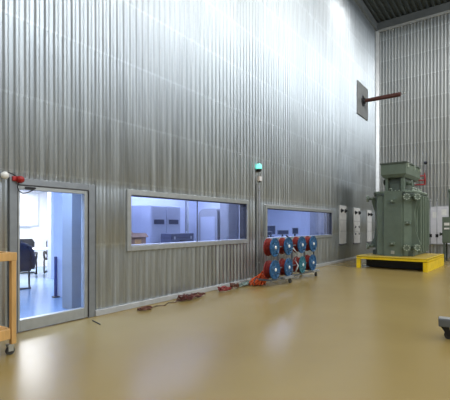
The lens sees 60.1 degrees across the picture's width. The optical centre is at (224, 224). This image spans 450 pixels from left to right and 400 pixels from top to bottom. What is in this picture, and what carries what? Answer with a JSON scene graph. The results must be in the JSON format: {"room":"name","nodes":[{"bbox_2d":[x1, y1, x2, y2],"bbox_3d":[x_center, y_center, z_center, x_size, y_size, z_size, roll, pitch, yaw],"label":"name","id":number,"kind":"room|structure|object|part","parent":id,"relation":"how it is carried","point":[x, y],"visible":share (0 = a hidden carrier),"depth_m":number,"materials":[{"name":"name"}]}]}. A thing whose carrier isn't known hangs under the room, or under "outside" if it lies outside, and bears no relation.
{"room":"high-voltage test hall","nodes":[
{"label":"high-voltage test hall","id":0,"kind":"room"},
{"bbox_2d":[20,190,46,266],"bbox_3d":[-8.567,0.100,13.095,0.100,3.000,10.000,0,0,36],"label":"wall","id":1,"kind":"structure","parent":0,"point":[38,234],"depth_m":14.99,"materials":[{"name":"white paint"}]},
{"bbox_2d":[20,192,38,225],"bbox_3d":[-7.505,-0.575,14.362,0.105,1.250,1.300,0,0,36],"label":"whiteboard","id":2,"kind":"object","parent":1,"relation":"attached to","point":[29,202],"visible":0.51,"depth_m":14.61,"materials":[{"name":"metal"}]},
{"bbox_2d":[47,192,53,278],"bbox_3d":[-4.028,0.100,13.284,0.200,3.000,4.130,0,0,36],"label":"wall office partition","id":3,"kind":"structure","parent":0,"point":[50,195],"depth_m":11.61,"materials":[{"name":"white paint"}]},
{"bbox_2d":[56,193,61,296],"bbox_3d":[-2.918,0.100,8.175,2.130,3.000,0.100,0,0,36],"label":"wall","id":4,"kind":"structure","parent":0,"point":[58,195],"depth_m":8.68,"materials":[{"name":"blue paint"}]},
{"bbox_2d":[62,193,80,308],"bbox_3d":[-2.832,0.100,7.666,0.330,3.000,0.620,0,0,36],"label":"column","id":5,"kind":"structure","parent":0,"point":[71,203],"depth_m":7.40,"materials":[{"name":"grey paint"}]},
{"bbox_2d":[54,192,194,256],"bbox_3d":[-2.198,0.100,11.044,0.100,3.000,5.580,0,0,36],"label":"wall","id":6,"kind":"structure","parent":0,"point":[135,201],"depth_m":11.65,"materials":[{"name":"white paint"}]},
{"bbox_2d":[185,201,188,232],"bbox_3d":[-1.133,0.430,11.516,0.400,2.340,0.630,0,0,-12],"label":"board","id":7,"kind":"object","parent":6,"relation":"attached to","point":[186,202],"visible":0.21,"depth_m":11.22,"materials":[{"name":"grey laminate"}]},
{"bbox_3d":[-1.133,-0.270,11.516,0.024,0.900,0.560,0,0,-12],"label":"panel","id":8,"kind":"part","parent":7,"relation":"part of","materials":[{"name":"grey laminate"}]},
{"bbox_3d":[-1.073,0.415,11.227,0.040,2.310,0.030,0,0,-12],"label":"post","id":9,"kind":"part","parent":7,"relation":"part of","materials":[{"name":"metal"}]},
{"bbox_2d":[0,0,375,326],"bbox_3d":[-0.910,-4.475,8.750,0.051,12.150,31.042,0,0,36],"label":"wall","id":10,"kind":"structure","parent":0,"point":[186,97],"depth_m":8.76,"materials":[{"name":"grey metal"}]},
{"bbox_2d":[1,171,16,178],"bbox_3d":[-3.109,-0.714,5.596,0.208,0.117,0.169,0,0,-28],"label":"globe lamp","id":11,"kind":"object","parent":10,"relation":"attached to","point":[4,174],"visible":1,"depth_m":5.52,"materials":[{"name":"white glass"}]},
{"bbox_3d":[-3.138,-0.710,5.547,0.110,0.110,0.110,0,0,36],"label":"globe","id":12,"kind":"part","parent":11,"relation":"part of"},
{"bbox_2d":[11,176,24,182],"bbox_3d":[-3.030,-0.671,5.710,0.142,0.107,0.152,0,0,36],"label":"beacon","id":13,"kind":"object","parent":10,"relation":"attached to","point":[20,179],"visible":1,"depth_m":5.69,"materials":[{"name":"red plastic"}]},
{"bbox_2d":[17,182,35,193],"bbox_3d":[-2.964,-0.552,5.814,0.021,0.180,0.293,0,0,32],"label":"cable","id":14,"kind":"object","parent":13,"relation":"attached to","point":[18,182],"visible":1,"depth_m":5.75,"materials":[{"name":"black plastic"}]},
{"bbox_2d":[8,177,94,333],"bbox_3d":[-2.763,0.450,6.276,0.205,2.300,1.440,0,0,36],"label":"door","id":15,"kind":"structure","parent":10,"relation":"in","point":[87,309],"depth_m":6.32,"materials":[{"name":"grey metal"}]},
{"bbox_2d":[126,189,248,250],"bbox_3d":[-0.688,-0.090,9.175,0.245,1.180,4.270,0,0,36],"label":"window","id":16,"kind":"structure","parent":10,"relation":"in","point":[244,204],"depth_m":8.73,"materials":[{"name":"metal"}]},
{"bbox_3d":[-0.694,0.394,9.180,0.190,0.012,4.070,0,0,36],"label":"sill","id":17,"kind":"part","parent":16,"relation":"part of","materials":[{"name":"metal"}]},
{"bbox_2d":[95,257,355,315],"bbox_3d":[2.982,1.550,13.999,0.065,0.100,17.810,0,0,36],"label":"baseboard","id":18,"kind":"structure","parent":10,"relation":"attached to","point":[113,309],"depth_m":8.12,"materials":[{"name":"grey metal"}]},
{"bbox_2d":[256,183,260,275],"bbox_3d":[0.973,0.150,11.244,0.070,2.700,0.150,0,0,36],"label":"conduit","id":19,"kind":"object","parent":10,"relation":"attached to","point":[257,189],"visible":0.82,"depth_m":11.21,"materials":[{"name":"grey metal"}]},
{"bbox_2d":[256,164,261,171],"bbox_3d":[0.986,-1.655,11.228,0.160,0.230,0.160,0,0,36],"label":"lamp","id":20,"kind":"object","parent":10,"relation":"attached to","point":[259,166],"visible":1,"depth_m":11.17,"materials":[{"name":"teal plastic"}]},
{"bbox_2d":[264,205,332,240],"bbox_3d":[2.728,-0.050,13.838,0.245,1.100,5.450,0,0,36],"label":"window","id":21,"kind":"structure","parent":10,"relation":"in","point":[329,213],"depth_m":13.61,"materials":[{"name":"metal"}]},
{"bbox_3d":[2.722,0.394,13.842,0.190,0.012,5.250,0,0,36],"label":"sill","id":22,"kind":"part","parent":21,"relation":"part of","materials":[{"name":"metal"}]},
{"bbox_2d":[339,205,346,244],"bbox_3d":[5.169,0.005,16.903,0.140,1.690,0.800,0,0,36],"label":"wall panel","id":23,"kind":"object","parent":10,"relation":"attached to","point":[342,209],"visible":1,"depth_m":16.84,"materials":[{"name":"white plastic"}]},
{"bbox_2d":[353,208,360,243],"bbox_3d":[6.298,0.045,18.444,0.140,1.690,0.920,0,0,36],"label":"wall panel","id":24,"kind":"object","parent":10,"relation":"attached to","point":[356,211],"visible":1,"depth_m":18.38,"materials":[{"name":"white plastic"}]},
{"bbox_2d":[355,0,377,30],"bbox_3d":[-0.949,-10.755,8.790,0.320,0.410,31.060,0,0,36],"label":"trim","id":25,"kind":"structure","parent":10,"relation":"attached to","point":[360,3],"depth_m":19.68,"materials":[{"name":"grey metal"}]},
{"bbox_2d":[367,210,372,242],"bbox_3d":[7.495,0.065,20.077,0.140,1.650,0.770,0,0,36],"label":"wall panel","id":26,"kind":"object","parent":10,"relation":"attached to","point":[369,212],"visible":0.99,"depth_m":20.08,"materials":[{"name":"white plastic"}]},
{"bbox_2d":[375,31,378,248],"bbox_3d":[8.277,-4.450,21.128,0.180,12.100,0.150,0,0,36],"label":"trim","id":27,"kind":"structure","parent":10,"relation":"attached to","point":[376,32],"depth_m":21.11,"materials":[{"name":"metal"}]},
{"bbox_2d":[357,80,405,120],"bbox_3d":[7.565,-6.110,18.600,2.000,1.580,1.650,0,0,36],"label":"bushing","id":28,"kind":"object","parent":10,"relation":"attached to","point":[362,91],"visible":1,"depth_m":18.84,"materials":[{"name":"metal"}]},
{"bbox_3d":[6.779,-6.110,19.176,0.050,1.580,1.650,0,0,36],"label":"mounting plate","id":29,"kind":"part","parent":28,"relation":"part of","materials":[{"name":"grey metal"}]},
{"bbox_3d":[7.526,-6.100,18.622,1.670,0.210,0.210,0,0,36],"label":"rod","id":30,"kind":"part","parent":28,"relation":"part of","materials":[{"name":"brown plastic"}]},
{"bbox_2d":[195,201,238,240],"bbox_3d":[-0.081,0.100,12.047,2.130,3.000,0.100,0,0,36],"label":"wall","id":31,"kind":"structure","parent":0,"point":[201,205],"depth_m":12.40,"materials":[{"name":"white paint"}]},
{"bbox_2d":[0,257,449,399],"bbox_3d":[3.254,1.700,5.711,27.900,0.200,31.460,0,0,36],"label":"floor","id":32,"kind":"structure","parent":0,"point":[345,331],"depth_m":5.21,"materials":[{"name":"beige paint"}]},
{"bbox_2d":[0,251,16,354],"bbox_3d":[-3.246,0.970,4.473,0.705,1.260,1.335,0,0,33],"label":"trolley","id":33,"kind":"object","parent":32,"relation":"on","point":[6,333],"visible":1,"depth_m":4.80,"materials":[{"name":"brown wood"}]},
{"bbox_3d":[-2.983,1.340,4.301,0.075,0.120,1.175,0,0,33],"label":"rail","id":34,"kind":"part","parent":33,"relation":"part of","materials":[{"name":"brown wood"}]},
{"bbox_3d":[-2.987,0.390,4.304,0.085,0.100,1.335,0,0,33],"label":"rail","id":35,"kind":"part","parent":33,"relation":"part of","materials":[{"name":"brown wood"}]},
{"bbox_3d":[-2.634,0.955,4.829,0.060,1.030,0.060,0,0,33],"label":"leg","id":36,"kind":"part","parent":33,"relation":"part of","materials":[{"name":"brown wood"}]},
{"bbox_2d":[20,243,30,289],"bbox_3d":[-5.241,1.032,9.852,0.634,1.151,0.588,0,0,-29],"label":"office chair","id":37,"kind":"object","parent":32,"relation":"on","point":[28,271],"visible":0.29,"depth_m":9.76,"materials":[{"name":"black metal"}]},
{"bbox_2d":[20,241,35,270],"bbox_3d":[-5.117,0.748,9.627,0.790,0.745,0.217,0,0,-29],"label":"jacket","id":38,"kind":"object","parent":37,"relation":"on","point":[27,254],"visible":0.48,"depth_m":9.66,"materials":[{"name":"blue fabric"}]},
{"bbox_3d":[-5.021,1.357,9.992,0.048,0.502,0.554,0,0,-29],"label":"leg","id":39,"kind":"part","parent":37,"relation":"part of","materials":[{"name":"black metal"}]},
{"bbox_2d":[20,239,37,273],"bbox_3d":[-6.491,1.032,12.714,0.634,1.151,0.588,0,0,-34],"label":"office chair","id":40,"kind":"object","parent":32,"relation":"on","point":[31,242],"visible":0.37,"depth_m":12.93,"materials":[{"name":"black fabric"}]},
{"bbox_3d":[-6.631,0.690,12.924,0.500,0.380,0.035,0,0,-34],"label":"backrest","id":41,"kind":"part","parent":40,"relation":"part of","materials":[{"name":"black fabric"}]},
{"bbox_2d":[33,247,46,250],"bbox_3d":[-6.285,1.165,11.980,2.300,0.870,0.900,0,0,-26],"label":"meeting table","id":42,"kind":"object","parent":32,"relation":"on","point":[41,248],"visible":0.02,"depth_m":12.08,"materials":[{"name":"laminate"}]},
{"bbox_2d":[43,241,46,272],"bbox_3d":[-5.839,1.032,13.265,0.634,1.151,0.588,0,0,-16],"label":"office chair","id":43,"kind":"object","parent":32,"relation":"on","point":[44,252],"visible":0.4,"depth_m":12.99,"materials":[{"name":"black plastic"}]},
{"bbox_3d":[-6.085,1.357,13.178,0.048,0.502,0.554,0,0,-16],"label":"leg","id":44,"kind":"part","parent":43,"relation":"part of","materials":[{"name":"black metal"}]},
{"bbox_2d":[52,257,59,297],"bbox_3d":[-3.749,1.150,8.623,0.140,0.900,0.120,0,0,36],"label":"post","id":45,"kind":"object","parent":32,"relation":"on","point":[55,258],"visible":1,"depth_m":8.61,"materials":[{"name":"blue metal"}]},
{"bbox_3d":[-3.755,1.140,8.627,0.055,0.880,0.050,0,0,36],"label":"post","id":46,"kind":"part","parent":45,"relation":"part of","materials":[{"name":"metal"}]},
{"bbox_2d":[137,306,151,310],"bbox_3d":[-1.513,1.569,7.330,0.198,0.056,0.325,0,0,36],"label":"cable coil","id":47,"kind":"object","parent":32,"relation":"on","point":[144,307],"visible":1,"depth_m":7.28,"materials":[{"name":"brown rubber"}]},
{"bbox_2d":[132,205,179,243],"bbox_3d":[-1.802,0.550,10.321,0.773,2.100,1.080,0,0,36],"label":"storage cabinet","id":48,"kind":"object","parent":32,"relation":"on","point":[152,220],"visible":0.4,"depth_m":9.94,"materials":[{"name":"grey metal"}]},
{"bbox_3d":[-1.682,0.520,9.904,0.020,1.980,0.510,0,0,36],"label":"door","id":49,"kind":"part","parent":48,"relation":"part of","materials":[{"name":"white metal"}]},
{"bbox_3d":[-1.369,0.520,10.331,0.020,1.980,0.510,0,0,36],"label":"door","id":50,"kind":"part","parent":48,"relation":"part of","materials":[{"name":"white metal"}]},
{"bbox_2d":[176,292,205,300],"bbox_3d":[-0.708,1.530,8.473,0.313,0.124,0.911,0,0,36],"label":"heap","id":51,"kind":"object","parent":32,"relation":"on","point":[191,296],"visible":1,"depth_m":8.28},
{"bbox_2d":[198,209,219,240],"bbox_3d":[-0.374,0.560,11.757,0.720,2.080,0.515,0,0,36],"label":"tall cabinet","id":52,"kind":"object","parent":32,"relation":"on","point":[208,219],"visible":0.45,"depth_m":11.52,"materials":[{"name":"white metal"}]},
{"bbox_3d":[-0.514,0.525,11.549,0.540,1.550,0.015,0,0,36],"label":"door","id":53,"kind":"part","parent":52,"relation":"part of","materials":[{"name":"white metal"}]},
{"bbox_2d":[218,286,231,291],"bbox_3d":[-0.028,1.530,9.380,0.312,0.107,0.450,0,0,36],"label":"cable coil","id":54,"kind":"object","parent":32,"relation":"on","point":[222,287],"visible":1,"depth_m":9.28,"materials":[{"name":"red rubber"}]},
{"bbox_2d":[230,283,238,287],"bbox_3d":[0.233,1.515,9.778,0.241,0.145,0.272,0,0,36],"label":"cable coil","id":55,"kind":"object","parent":32,"relation":"on","point":[234,285],"visible":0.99,"depth_m":9.71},
{"bbox_2d":[236,280,250,286],"bbox_3d":[0.575,1.538,10.294,0.242,0.109,0.814,0,0,36],"label":"coil","id":56,"kind":"object","parent":32,"relation":"on","point":[245,282],"visible":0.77,"depth_m":10.18,"materials":[{"name":"rubber"}]},
{"bbox_2d":[248,271,268,284],"bbox_3d":[0.865,1.372,10.322,0.642,0.437,0.359,0,0,-2],"label":"heap","id":57,"kind":"object","parent":32,"relation":"on","point":[261,275],"visible":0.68,"depth_m":10.23,"materials":[{"name":"orange rubber"}]},
{"bbox_2d":[253,235,319,285],"bbox_3d":[1.855,0.940,11.211,0.620,1.320,3.000,0,0,36],"label":"rack","id":58,"kind":"object","parent":32,"relation":"on","point":[292,275],"visible":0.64,"depth_m":10.96,"materials":[{"name":"metal"}]},
{"bbox_2d":[263,260,279,278],"bbox_3d":[1.230,1.160,10.111,0.262,0.498,0.498,0,0,38],"label":"cable reel","id":59,"kind":"object","parent":58,"relation":"on","point":[270,269],"visible":1,"depth_m":10.02,"materials":[{"name":"blue plastic"}]},
{"bbox_2d":[263,238,279,256],"bbox_3d":[1.225,0.580,10.109,0.262,0.498,0.498,0,0,35],"label":"cable reel","id":60,"kind":"object","parent":58,"relation":"on","point":[271,246],"visible":1,"depth_m":10.01,"materials":[{"name":"blue plastic"}]},
{"bbox_3d":[1.835,1.425,11.269,0.520,0.050,2.890,0,0,36],"label":"frame","id":61,"kind":"part","parent":58,"relation":"part of","materials":[{"name":"beige metal"}]},
{"bbox_2d":[279,237,292,254],"bbox_3d":[1.681,0.580,10.745,0.262,0.497,0.497,0,0,37],"label":"cable reel","id":62,"kind":"object","parent":58,"relation":"on","point":[286,243],"visible":0.98,"depth_m":10.66,"materials":[{"name":"blue plastic"}]},
{"bbox_2d":[279,258,292,275],"bbox_3d":[1.682,1.160,10.738,0.262,0.498,0.498,0,0,34],"label":"cable reel","id":63,"kind":"object","parent":58,"relation":"on","point":[286,264],"visible":0.98,"depth_m":10.65,"materials":[{"name":"blue plastic"}]},
{"bbox_2d":[292,236,305,252],"bbox_3d":[2.191,0.580,11.441,0.262,0.496,0.496,0,0,39],"label":"cable reel","id":64,"kind":"object","parent":58,"relation":"on","point":[300,243],"visible":0.98,"depth_m":11.35,"materials":[{"name":"blue plastic"}]},
{"bbox_2d":[293,256,305,272],"bbox_3d":[2.199,1.160,11.425,0.262,0.498,0.498,0,0,33],"label":"cable reel","id":65,"kind":"object","parent":58,"relation":"on","point":[301,261],"visible":0.94,"depth_m":11.33,"materials":[{"name":"teal plastic"}]},
{"bbox_2d":[305,236,316,251],"bbox_3d":[2.661,0.580,12.063,0.262,0.497,0.497,0,0,39],"label":"cable reel","id":66,"kind":"object","parent":58,"relation":"on","point":[311,241],"visible":0.94,"depth_m":11.98,"materials":[{"name":"blue plastic"}]},
{"bbox_2d":[305,255,316,269],"bbox_3d":[2.650,1.160,12.069,0.262,0.497,0.497,0,0,37],"label":"cable reel","id":67,"kind":"object","parent":58,"relation":"on","point":[311,260],"visible":0.95,"depth_m":11.97,"materials":[{"name":"blue plastic"}]},
{"bbox_2d":[310,212,325,234],"bbox_3d":[4.161,0.300,17.118,0.680,2.600,0.565,0,0,36],"label":"locker","id":68,"kind":"object","parent":32,"relation":"on","point":[317,220],"visible":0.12,"depth_m":16.88,"materials":[{"name":"grey laminate"}]},
{"bbox_3d":[3.869,0.275,16.990,0.320,2.450,0.015,0,0,36],"label":"door","id":69,"kind":"part","parent":68,"relation":"part of","materials":[{"name":"grey laminate"}]},
{"bbox_3d":[4.136,0.275,16.795,0.320,2.450,0.015,0,0,36],"label":"door","id":70,"kind":"part","parent":68,"relation":"part of","materials":[{"name":"white metal"}]},
{"bbox_2d":[356,253,443,271],"bbox_3d":[6.810,1.374,15.021,2.420,0.452,2.980,0,0,39],"label":"platform","id":71,"kind":"object","parent":32,"relation":"on","point":[427,262],"visible":0.77,"depth_m":14.19,"materials":[{"name":"paint"}]},
{"bbox_3d":[5.026,1.440,14.618,0.140,0.320,0.120,0,0,39],"label":"leg","id":72,"kind":"part","parent":71,"relation":"part of","materials":[{"name":"yellow paint"}]},
{"bbox_2d":[366,161,429,256],"bbox_3d":[7.152,-0.595,15.546,1.988,3.490,3.269,0,0,44],"label":"transformer","id":73,"kind":"object","parent":71,"relation":"on","point":[402,211],"visible":0.99,"depth_m":14.53,"materials":[{"name":"grey paint"}]},
{"bbox_3d":[6.184,-1.525,14.857,0.090,0.530,0.120,0,0,39],"label":"support post","id":74,"kind":"part","parent":73,"relation":"part of","materials":[{"name":"green metal"}]},
{"bbox_3d":[6.240,-0.020,14.440,0.640,2.340,0.120,0,0,39],"label":"panel","id":75,"kind":"part","parent":73,"relation":"part of","materials":[{"name":"grey paint"}]},
{"bbox_3d":[6.978,-2.315,15.400,0.950,0.050,2.320,0,0,39],"label":"box lid","id":76,"kind":"part","parent":73,"relation":"part of","materials":[{"name":"green paint"}]},
{"bbox_3d":[6.997,-0.030,15.512,1.440,2.320,2.600,0,0,39],"label":"tank","id":77,"kind":"part","parent":73,"relation":"part of","materials":[{"name":"green metal"}]},
{"bbox_3d":[6.631,-1.525,14.512,0.120,0.530,0.140,0,0,39],"label":"support post","id":78,"kind":"part","parent":73,"relation":"part of","materials":[{"name":"green metal"}]},
{"bbox_3d":[6.805,1.440,13.192,0.140,0.320,0.120,0,0,39],"label":"leg","id":79,"kind":"part","parent":71,"relation":"part of","materials":[{"name":"yellow paint"}]},
{"bbox_3d":[7.768,1.440,14.329,0.060,0.320,2.860,0,0,39],"label":"plate","id":80,"kind":"part","parent":71,"relation":"part of","materials":[{"name":"yellow paint"}]},
{"bbox_2d":[430,199,431,252],"bbox_3d":[10.061,0.170,19.046,0.240,2.860,0.240,0,0,36],"label":"rod","id":81,"kind":"object","parent":32,"relation":"on","point":[430,199],"visible":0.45,"depth_m":19.03,"materials":[{"name":"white metal"}]},
{"bbox_3d":[10.061,0.195,19.046,0.036,2.690,0.034,0,0,36],"label":"rod","id":82,"kind":"part","parent":81,"relation":"part of","materials":[{"name":"grey metal"}]},
{"bbox_2d":[438,316,449,338],"bbox_3d":[3.667,1.454,5.548,1.100,0.293,0.800,0,0,28],"label":"trolley base","id":83,"kind":"object","parent":32,"relation":"on","point":[443,322],"visible":1,"depth_m":5.44,"materials":[{"name":"grey metal"}]},
{"bbox_2d":[440,189,449,261],"bbox_3d":[10.075,-0.004,17.085,1.100,3.208,0.928,0,0,36],"label":"tall cabinet","id":84,"kind":"object","parent":32,"relation":"on","point":[445,233],"visible":1,"depth_m":16.91,"materials":[{"name":"green metal"}]},
{"bbox_3d":[9.570,1.185,16.988,0.070,0.830,0.070,0,0,36],"label":"leg","id":85,"kind":"part","parent":84,"relation":"part of","materials":[{"name":"green paint"}]},
{"bbox_3d":[9.860,-0.055,16.689,0.880,0.510,0.020,0,0,36],"label":"door","id":86,"kind":"part","parent":84,"relation":"part of","materials":[{"name":"grey paint"}]},
{"bbox_3d":[9.861,0.485,16.692,0.880,0.490,0.015,0,0,36],"label":"door","id":87,"kind":"part","parent":84,"relation":"part of","materials":[{"name":"grey paint"}]},
{"bbox_3d":[9.978,-0.979,17.173,0.240,1.258,0.240,0,0,36],"label":"post","id":88,"kind":"part","parent":84,"relation":"part of","materials":[{"name":"grey metal"}]},
{"bbox_3d":[2.015,1.030,14.763,0.800,1.140,5.000,0,0,36],"label":"desk","id":89,"kind":"object","parent":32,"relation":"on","visible":0},
{"bbox_2d":[268,226,274,236],"bbox_3d":[1.751,0.240,14.850,0.340,0.440,0.200,0,0,-9],"label":"monitor","id":90,"kind":"object","parent":89,"relation":"on","point":[270,228],"visible":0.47,"depth_m":14.81,"materials":[{"name":"black plastic"}]},
{"bbox_2d":[277,230,288,236],"bbox_3d":[2.190,0.325,14.775,0.460,0.270,0.200,0,0,-14],"label":"monitor","id":91,"kind":"object","parent":89,"relation":"on","point":[279,232],"visible":0.84,"depth_m":14.73,"materials":[{"name":"black plastic"}]},
{"bbox_2d":[292,228,297,235],"bbox_3d":[2.811,0.285,15.622,0.260,0.350,0.200,0,0,-14],"label":"monitor","id":92,"kind":"object","parent":89,"relation":"on","point":[294,230],"visible":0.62,"depth_m":15.58,"materials":[{"name":"black plastic"}]},
{"bbox_3d":[-1.261,1.055,9.446,0.760,1.090,3.050,0,0,36],"label":"lab bench","id":93,"kind":"object","parent":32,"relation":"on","visible":0},
{"bbox_2d":[131,231,147,243],"bbox_3d":[-2.030,0.318,8.481,0.520,0.385,0.500,0,0,30],"label":"cardboard box","id":94,"kind":"object","parent":93,"relation":"on","point":[136,238],"visible":0.41,"depth_m":8.40,"materials":[{"name":"brown cardboard"}]},
{"bbox_2d":[161,233,193,242],"bbox_3d":[-1.174,0.360,9.787,0.382,0.300,0.904,0,0,32],"label":"instrument case","id":95,"kind":"object","parent":93,"relation":"on","point":[167,237],"visible":0.8,"depth_m":9.55,"materials":[{"name":"black plastic"}]},
{"bbox_2d":[220,203,237,239],"bbox_3d":[0.100,0.425,11.465,0.330,2.350,0.485,0,0,36],"label":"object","id":96,"kind":"object","parent":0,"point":[228,212],"visible":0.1,"depth_m":11.31,"materials":[{"name":"grey metal"}]},
{"bbox_3d":[-0.026,0.400,11.293,0.270,2.240,0.012,0,0,36],"label":"door","id":97,"kind":"part","parent":96,"relation":"part of","materials":[{"name":"grey laminate"}]},
{"bbox_2d":[239,204,328,238],"bbox_3d":[-1.005,-4.475,8.831,0.180,12.150,31.060,0,0,36],"label":"lining","id":98,"kind":"object","parent":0,"point":[265,204],"visible":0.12,"depth_m":11.96,"materials":[{"name":"white paint"}]},
{"bbox_2d":[268,209,309,236],"bbox_3d":[3.500,0.100,18.076,3.480,3.000,0.100,0,0,36],"label":"wall","id":99,"kind":"structure","parent":0,"point":[281,219],"depth_m":18.35,"materials":[{"name":"blue paint"}]},
{"bbox_2d":[363,0,449,22],"bbox_3d":[6.771,-10.980,3.134,19.460,0.080,31.460,0,0,36],"label":"ceiling","id":100,"kind":"structure","parent":0,"point":[381,10],"depth_m":19.57,"materials":[{"name":"grey metal"}]},
{"bbox_2d":[379,13,449,254],"bbox_3d":[15.888,-4.475,15.698,18.918,12.150,0.034,0,0,36],"label":"wall","id":101,"kind":"structure","parent":0,"point":[414,58],"depth_m":20.02,"materials":[{"name":"grey metal"}]},
{"bbox_2d":[377,2,449,29],"bbox_3d":[15.953,-10.765,15.684,18.800,0.390,0.360,0,0,36],"label":"trim","id":102,"kind":"structure","parent":101,"relation":"attached to","point":[443,7],"depth_m":20.01,"materials":[{"name":"grey metal"}]},
{"bbox_2d":[378,10,449,31],"bbox_3d":[15.863,-10.515,15.620,18.870,0.110,0.070,0,0,36],"label":"trim","id":103,"kind":"structure","parent":101,"relation":"attached to","point":[447,11],"depth_m":20.02,"materials":[{"name":"metal"}]},
{"bbox_2d":[415,173,425,184],"bbox_3d":[9.939,-2.335,19.932,0.635,0.610,0.155,0,0,36],"label":"bracket","id":104,"kind":"object","parent":101,"relation":"attached to","point":[424,175],"visible":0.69,"depth_m":19.75,"materials":[{"name":"metal"}]},
{"bbox_2d":[431,206,449,244],"bbox_3d":[11.020,0.030,19.187,1.700,1.900,0.080,0,0,36],"label":"board","id":105,"kind":"object","parent":101,"relation":"attached to","point":[437,213],"visible":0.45,"depth_m":19.46,"materials":[{"name":"metal"}]}
]}

